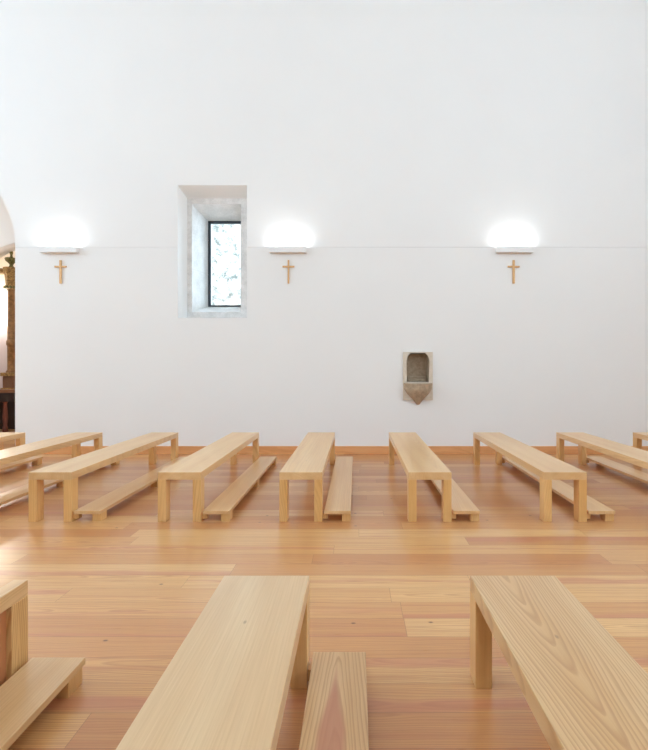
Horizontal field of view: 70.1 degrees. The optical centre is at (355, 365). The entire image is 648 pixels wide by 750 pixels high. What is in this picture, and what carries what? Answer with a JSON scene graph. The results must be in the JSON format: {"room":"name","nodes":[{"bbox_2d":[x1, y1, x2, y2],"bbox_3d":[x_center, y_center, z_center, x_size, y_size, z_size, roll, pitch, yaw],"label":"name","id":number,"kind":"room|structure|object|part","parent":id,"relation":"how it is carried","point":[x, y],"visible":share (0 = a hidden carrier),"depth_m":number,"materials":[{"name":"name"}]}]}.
{"room":"church","nodes":[
{"label":"church","id":0,"kind":"room"},
{"bbox_2d":[0,195,14,257],"bbox_3d":[-7.000,-1.288,9.875,4.200,5.400,0.350,0,0,0],"label":"wall","id":1,"kind":"structure","parent":0,"point":[7,237],"depth_m":9.70,"materials":[{"name":"white paint"}]},
{"bbox_2d":[0,251,14,325],"bbox_3d":[-7.000,-1.288,10.700,4.200,5.400,0.200,0,0,0],"label":"wall","id":2,"kind":"structure","parent":0,"point":[3,292],"depth_m":10.60,"materials":[{"name":"beige paint"}]},
{"bbox_2d":[0,0,647,445],"bbox_3d":[-1.750,-2.888,7.784,18.500,8.600,0.800,0,0,0],"label":"wall","id":3,"kind":"structure","parent":0,"point":[344,123],"depth_m":7.38,"materials":[{"name":"white paint"}]},
{"bbox_2d":[39,246,78,252],"bbox_3d":[-4.735,-1.853,7.340,0.585,0.090,0.083,0,0,0],"label":"uplight","id":4,"kind":"object","parent":3,"relation":"attached to","point":[42,249],"visible":1,"depth_m":7.30,"materials":[{"name":"white paint"}]},
{"bbox_2d":[54,260,66,283],"bbox_3d":[-4.735,-1.509,7.372,0.190,0.376,0.020,0,0,0],"label":"wall cross","id":5,"kind":"object","parent":3,"relation":"attached to","point":[60,266],"visible":1,"depth_m":7.36,"materials":[{"name":"brown wood"}]},
{"bbox_2d":[178,185,246,317],"bbox_3d":[-2.308,-1.837,7.774,1.111,2.131,0.779,0,0,0],"label":"window","id":6,"kind":"structure","parent":3,"relation":"in","point":[200,207],"depth_m":7.63,"materials":[{"name":"white paint"}]},
{"bbox_3d":[-2.292,-1.799,8.134,0.635,1.514,0.060,0,0,0],"label":"frame","id":7,"kind":"part","parent":6,"relation":"part of","materials":[{"name":"grey metal"}]},
{"bbox_2d":[269,246,306,252],"bbox_3d":[-1.082,-1.853,7.340,0.585,0.090,0.083,0,0,0],"label":"uplight","id":8,"kind":"object","parent":3,"relation":"attached to","point":[272,249],"visible":1,"depth_m":7.30,"materials":[{"name":"white paint"}]},
{"bbox_2d":[282,260,293,283],"bbox_3d":[-1.082,-1.509,7.372,0.190,0.376,0.020,0,0,0],"label":"wall cross","id":9,"kind":"object","parent":3,"relation":"attached to","point":[288,266],"visible":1,"depth_m":7.36,"materials":[{"name":"brown wood"}]},
{"bbox_2d":[14,446,647,453],"bbox_3d":[1.014,1.348,7.373,12.972,0.128,0.022,0,0,0],"label":"baseboard","id":10,"kind":"structure","parent":3,"relation":"attached to","point":[84,449],"depth_m":7.36,"materials":[{"name":"brown wood"}]},
{"bbox_2d":[403,352,432,404],"bbox_3d":[0.991,0.197,7.376,0.474,0.843,0.356,0,0,0],"label":"niche","id":11,"kind":"object","parent":3,"relation":"attached to","point":[417,366],"depth_m":7.36,"materials":[{"name":"stone"}]},
{"bbox_2d":[404,383,431,404],"bbox_3d":[0.991,0.445,7.278,0.459,0.345,0.160,0,0,0],"label":"basin","id":12,"kind":"object","parent":11,"relation":"in","point":[417,392],"depth_m":7.26,"materials":[{"name":"stone"}]},
{"bbox_2d":[508,260,519,283],"bbox_3d":[2.527,-1.509,7.372,0.190,0.376,0.020,0,0,0],"label":"wall cross","id":13,"kind":"object","parent":3,"relation":"attached to","point":[513,266],"visible":1,"depth_m":7.36,"materials":[{"name":"brown wood"}]},
{"bbox_2d":[495,246,533,252],"bbox_3d":[2.527,-1.853,7.340,0.585,0.090,0.083,0,0,0],"label":"uplight","id":14,"kind":"object","parent":3,"relation":"attached to","point":[499,249],"visible":1,"depth_m":7.30,"materials":[{"name":"white paint"}]},
{"bbox_2d":[0,429,647,749],"bbox_3d":[-1.750,1.512,3.350,19.100,0.200,17.300,0,0,0],"label":"floor","id":15,"kind":"structure","parent":0,"point":[122,592],"depth_m":3.13,"materials":[{"name":"brown wood"}]},
{"bbox_2d":[0,388,14,431],"bbox_3d":[-7.781,0.957,10.065,1.100,0.910,0.670,0,0,0],"label":"altar table","id":16,"kind":"object","parent":15,"relation":"on","point":[7,396],"visible":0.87,"depth_m":9.84,"materials":[{"name":"brown wood"}]},
{"bbox_2d":[0,326,6,387],"bbox_3d":[-7.831,-0.197,10.345,1.000,1.398,0.050,0,0,0],"label":"reredos","id":17,"kind":"object","parent":16,"relation":"on","point":[3,329],"visible":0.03,"depth_m":10.32,"materials":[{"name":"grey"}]},
{"bbox_3d":[-7.511,0.992,9.850,0.100,0.840,0.100,0,0,0],"label":"leg","id":18,"kind":"part","parent":16,"relation":"part of","materials":[{"name":"brown wood"}]},
{"bbox_2d":[0,252,14,388],"bbox_3d":[-7.766,-1.009,10.050,0.770,3.024,0.300,0,0,0],"label":"column","id":19,"kind":"structure","parent":16,"relation":"on","point":[8,272],"depth_m":9.98,"materials":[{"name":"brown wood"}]},
{"bbox_3d":[-7.531,0.322,10.050,0.280,0.360,0.280,0,0,0],"label":"moulding","id":20,"kind":"part","parent":19,"relation":"part of","materials":[{"name":"brown wood"}]},
{"bbox_3d":[-7.781,0.992,10.310,1.000,0.840,0.040,0,0,0],"label":"panel","id":21,"kind":"part","parent":16,"relation":"part of","materials":[{"name":"brown wood"}]},
{"bbox_2d":[0,432,42,470],"bbox_3d":[-4.861,1.187,5.418,0.648,0.450,2.510,0,0,0],"label":"pew","id":22,"kind":"object","parent":15,"relation":"on","point":[19,437],"visible":0.86,"depth_m":6.50,"materials":[{"name":"brown wood"}]},
{"bbox_3d":[-5.149,1.221,6.623,0.073,0.382,0.100,0,0,0],"label":"leg","id":23,"kind":"part","parent":22,"relation":"part of","materials":[{"name":"brown wood"}]},
{"bbox_3d":[-4.990,0.996,5.418,0.390,0.068,2.510,0,0,0],"label":"seat","id":24,"kind":"part","parent":22,"relation":"part of","materials":[{"name":"brown wood"}]},
{"bbox_3d":[-4.832,1.221,6.623,0.073,0.382,0.100,0,0,0],"label":"leg","id":25,"kind":"part","parent":22,"relation":"part of","materials":[{"name":"brown wood"}]},
{"bbox_2d":[0,580,84,749],"bbox_3d":[-1.380,1.187,0.817,0.324,0.450,2.510,0,0,0],"label":"pew","id":26,"kind":"object","parent":15,"relation":"on","point":[27,688],"visible":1,"depth_m":1.95,"materials":[{"name":"brown wood"}]},
{"bbox_3d":[-1.512,1.206,0.817,0.026,0.352,2.310,0,0,0],"label":"panel","id":27,"kind":"part","parent":26,"relation":"part of","materials":[{"name":"brown wood"}]},
{"bbox_3d":[-1.509,0.996,0.817,0.066,0.068,2.510,0,0,0],"label":"rail","id":28,"kind":"part","parent":26,"relation":"part of","materials":[{"name":"brown wood"}]},
{"bbox_3d":[-1.509,1.221,2.022,0.066,0.382,0.100,0,0,0],"label":"leg","id":29,"kind":"part","parent":26,"relation":"part of","materials":[{"name":"brown wood"}]},
{"bbox_2d":[0,432,119,505],"bbox_3d":[-3.741,1.187,5.418,0.648,0.450,2.510,0,0,0],"label":"pew","id":30,"kind":"object","parent":15,"relation":"on","point":[17,453],"visible":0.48,"depth_m":5.43,"materials":[{"name":"brown wood"}]},
{"bbox_3d":[-3.870,0.996,5.418,0.390,0.068,2.510,0,0,0],"label":"seat","id":31,"kind":"part","parent":30,"relation":"part of","materials":[{"name":"brown wood"}]},
{"bbox_3d":[-4.029,1.221,6.623,0.073,0.382,0.100,0,0,0],"label":"leg","id":32,"kind":"part","parent":30,"relation":"part of","materials":[{"name":"brown wood"}]},
{"bbox_3d":[-3.712,1.221,6.623,0.073,0.382,0.100,0,0,0],"label":"leg","id":33,"kind":"part","parent":30,"relation":"part of","materials":[{"name":"brown wood"}]},
{"bbox_2d":[29,432,186,521],"bbox_3d":[-2.641,1.187,5.418,0.648,0.450,2.510,0,0,0],"label":"pew","id":34,"kind":"object","parent":15,"relation":"on","point":[69,470],"visible":0.82,"depth_m":4.55,"materials":[{"name":"brown wood"}]},
{"bbox_3d":[-2.929,1.221,4.213,0.073,0.382,0.100,0,0,0],"label":"leg","id":35,"kind":"part","parent":34,"relation":"part of","materials":[{"name":"brown wood"}]},
{"bbox_3d":[-2.611,1.221,4.213,0.073,0.382,0.100,0,0,0],"label":"leg","id":36,"kind":"part","parent":34,"relation":"part of","materials":[{"name":"brown wood"}]},
{"bbox_3d":[-2.770,0.996,5.418,0.390,0.068,2.510,0,0,0],"label":"seat","id":37,"kind":"part","parent":34,"relation":"part of","materials":[{"name":"brown wood"}]},
{"bbox_3d":[-2.929,1.221,6.623,0.073,0.382,0.100,0,0,0],"label":"leg","id":38,"kind":"part","parent":34,"relation":"part of","materials":[{"name":"brown wood"}]},
{"bbox_3d":[-2.611,1.221,6.623,0.073,0.382,0.100,0,0,0],"label":"leg","id":39,"kind":"part","parent":34,"relation":"part of","materials":[{"name":"brown wood"}]},
{"bbox_2d":[158,432,276,521],"bbox_3d":[-1.471,1.187,5.418,0.648,0.450,2.510,0,0,0],"label":"pew","id":40,"kind":"object","parent":15,"relation":"on","point":[199,464],"visible":1,"depth_m":4.62,"materials":[{"name":"brown wood"}]},
{"bbox_3d":[-1.758,1.221,4.213,0.073,0.382,0.100,0,0,0],"label":"leg","id":41,"kind":"part","parent":40,"relation":"part of","materials":[{"name":"brown wood"}]},
{"bbox_3d":[-1.442,1.221,4.213,0.073,0.382,0.100,0,0,0],"label":"leg","id":42,"kind":"part","parent":40,"relation":"part of","materials":[{"name":"brown wood"}]},
{"bbox_3d":[-1.600,0.996,5.418,0.390,0.068,2.510,0,0,0],"label":"seat","id":43,"kind":"part","parent":40,"relation":"part of","materials":[{"name":"brown wood"}]},
{"bbox_3d":[-1.758,1.221,6.623,0.073,0.382,0.100,0,0,0],"label":"leg","id":44,"kind":"part","parent":40,"relation":"part of","materials":[{"name":"brown wood"}]},
{"bbox_3d":[-1.442,1.221,6.623,0.073,0.382,0.100,0,0,0],"label":"leg","id":45,"kind":"part","parent":40,"relation":"part of","materials":[{"name":"brown wood"}]},
{"bbox_2d":[116,576,368,749],"bbox_3d":[-0.280,1.187,0.857,0.648,0.450,2.510,0,0,0],"label":"pew","id":46,"kind":"object","parent":15,"relation":"on","point":[226,686],"visible":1,"depth_m":1.58,"materials":[{"name":"brown wood"}]},
{"bbox_3d":[-0.251,1.221,2.062,0.073,0.382,0.100,0,0,0],"label":"leg","id":47,"kind":"part","parent":46,"relation":"part of","materials":[{"name":"brown wood"}]},
{"bbox_2d":[279,432,352,521],"bbox_3d":[-0.371,1.187,5.418,0.648,0.450,2.510,0,0,0],"label":"pew","id":48,"kind":"object","parent":15,"relation":"on","point":[309,461],"visible":1,"depth_m":4.59,"materials":[{"name":"brown wood"}]},
{"bbox_3d":[-0.658,1.221,4.213,0.073,0.382,0.100,0,0,0],"label":"leg","id":49,"kind":"part","parent":48,"relation":"part of","materials":[{"name":"brown wood"}]},
{"bbox_3d":[-0.500,0.996,5.418,0.390,0.068,2.510,0,0,0],"label":"seat","id":50,"kind":"part","parent":48,"relation":"part of","materials":[{"name":"brown wood"}]},
{"bbox_3d":[-0.342,1.221,4.213,0.073,0.382,0.100,0,0,0],"label":"leg","id":51,"kind":"part","parent":48,"relation":"part of","materials":[{"name":"brown wood"}]},
{"bbox_3d":[-0.342,1.221,6.623,0.073,0.382,0.100,0,0,0],"label":"leg","id":52,"kind":"part","parent":48,"relation":"part of","materials":[{"name":"brown wood"}]},
{"bbox_2d":[389,432,479,521],"bbox_3d":[0.799,1.187,5.418,0.648,0.450,2.510,0,0,0],"label":"pew","id":53,"kind":"object","parent":15,"relation":"on","point":[418,461],"visible":1,"depth_m":4.36,"materials":[{"name":"brown wood"}]},
{"bbox_3d":[0.511,1.221,6.623,0.073,0.382,0.100,0,0,0],"label":"leg","id":54,"kind":"part","parent":53,"relation":"part of","materials":[{"name":"brown wood"}]},
{"bbox_3d":[0.511,1.221,4.213,0.073,0.382,0.100,0,0,0],"label":"leg","id":55,"kind":"part","parent":53,"relation":"part of","materials":[{"name":"brown wood"}]},
{"bbox_3d":[0.670,0.996,5.418,0.390,0.068,2.510,0,0,0],"label":"seat","id":56,"kind":"part","parent":53,"relation":"part of","materials":[{"name":"brown wood"}]},
{"bbox_3d":[0.829,1.221,4.213,0.073,0.382,0.100,0,0,0],"label":"leg","id":57,"kind":"part","parent":53,"relation":"part of","materials":[{"name":"brown wood"}]},
{"bbox_2d":[473,432,614,521],"bbox_3d":[2.024,1.187,5.418,0.648,0.450,2.510,0,0,0],"label":"pew","id":58,"kind":"object","parent":15,"relation":"on","point":[549,471],"visible":1,"depth_m":4.54,"materials":[{"name":"brown wood"}]},
{"bbox_3d":[1.736,1.221,6.623,0.073,0.382,0.100,0,0,0],"label":"leg","id":59,"kind":"part","parent":58,"relation":"part of","materials":[{"name":"brown wood"}]},
{"bbox_3d":[2.054,1.221,6.623,0.073,0.382,0.100,0,0,0],"label":"leg","id":60,"kind":"part","parent":58,"relation":"part of","materials":[{"name":"brown wood"}]},
{"bbox_3d":[1.895,0.996,5.418,0.390,0.068,2.510,0,0,0],"label":"seat","id":61,"kind":"part","parent":58,"relation":"part of","materials":[{"name":"brown wood"}]},
{"bbox_3d":[1.736,1.221,4.213,0.073,0.382,0.100,0,0,0],"label":"leg","id":62,"kind":"part","parent":58,"relation":"part of","materials":[{"name":"brown wood"}]},
{"bbox_3d":[2.054,1.221,4.213,0.073,0.382,0.100,0,0,0],"label":"leg","id":63,"kind":"part","parent":58,"relation":"part of","materials":[{"name":"brown wood"}]},
{"bbox_2d":[470,576,647,749],"bbox_3d":[0.847,1.187,0.857,0.648,0.450,2.510,0,0,0],"label":"pew","id":64,"kind":"object","parent":15,"relation":"on","point":[583,690],"visible":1,"depth_m":1.52,"materials":[{"name":"brown wood"}]},
{"bbox_3d":[0.559,1.221,2.062,0.073,0.382,0.100,0,0,0],"label":"leg","id":65,"kind":"part","parent":64,"relation":"part of","materials":[{"name":"brown wood"}]},
{"bbox_2d":[556,432,647,483],"bbox_3d":[3.229,1.187,5.418,0.648,0.450,2.510,0,0,0],"label":"pew","id":66,"kind":"object","parent":15,"relation":"on","point":[639,457],"visible":0.92,"depth_m":5.80,"materials":[{"name":"brown wood"}]},
{"bbox_3d":[2.942,1.221,6.623,0.073,0.382,0.100,0,0,0],"label":"leg","id":67,"kind":"part","parent":66,"relation":"part of","materials":[{"name":"brown wood"}]},
{"bbox_3d":[3.259,1.221,6.623,0.073,0.382,0.100,0,0,0],"label":"leg","id":68,"kind":"part","parent":66,"relation":"part of","materials":[{"name":"brown wood"}]},
{"bbox_2d":[633,432,647,448],"bbox_3d":[4.339,1.187,5.418,0.648,0.450,2.510,0,0,0],"label":"pew","id":69,"kind":"object","parent":15,"relation":"on","point":[637,436],"visible":0.55,"depth_m":6.57,"materials":[{"name":"brown wood"}]},
{"bbox_3d":[4.051,1.221,6.623,0.073,0.382,0.100,0,0,0],"label":"leg","id":70,"kind":"part","parent":69,"relation":"part of","materials":[{"name":"brown wood"}]},
{"bbox_3d":[4.210,0.996,5.418,0.390,0.068,2.510,0,0,0],"label":"seat","id":71,"kind":"part","parent":69,"relation":"part of","materials":[{"name":"brown wood"}]},
{"label":"outside","id":72,"kind":"structure","parent":0,"visible":0},
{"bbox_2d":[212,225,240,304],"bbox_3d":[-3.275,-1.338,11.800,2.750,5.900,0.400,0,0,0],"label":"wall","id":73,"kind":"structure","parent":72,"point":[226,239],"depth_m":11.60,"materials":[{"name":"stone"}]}
]}

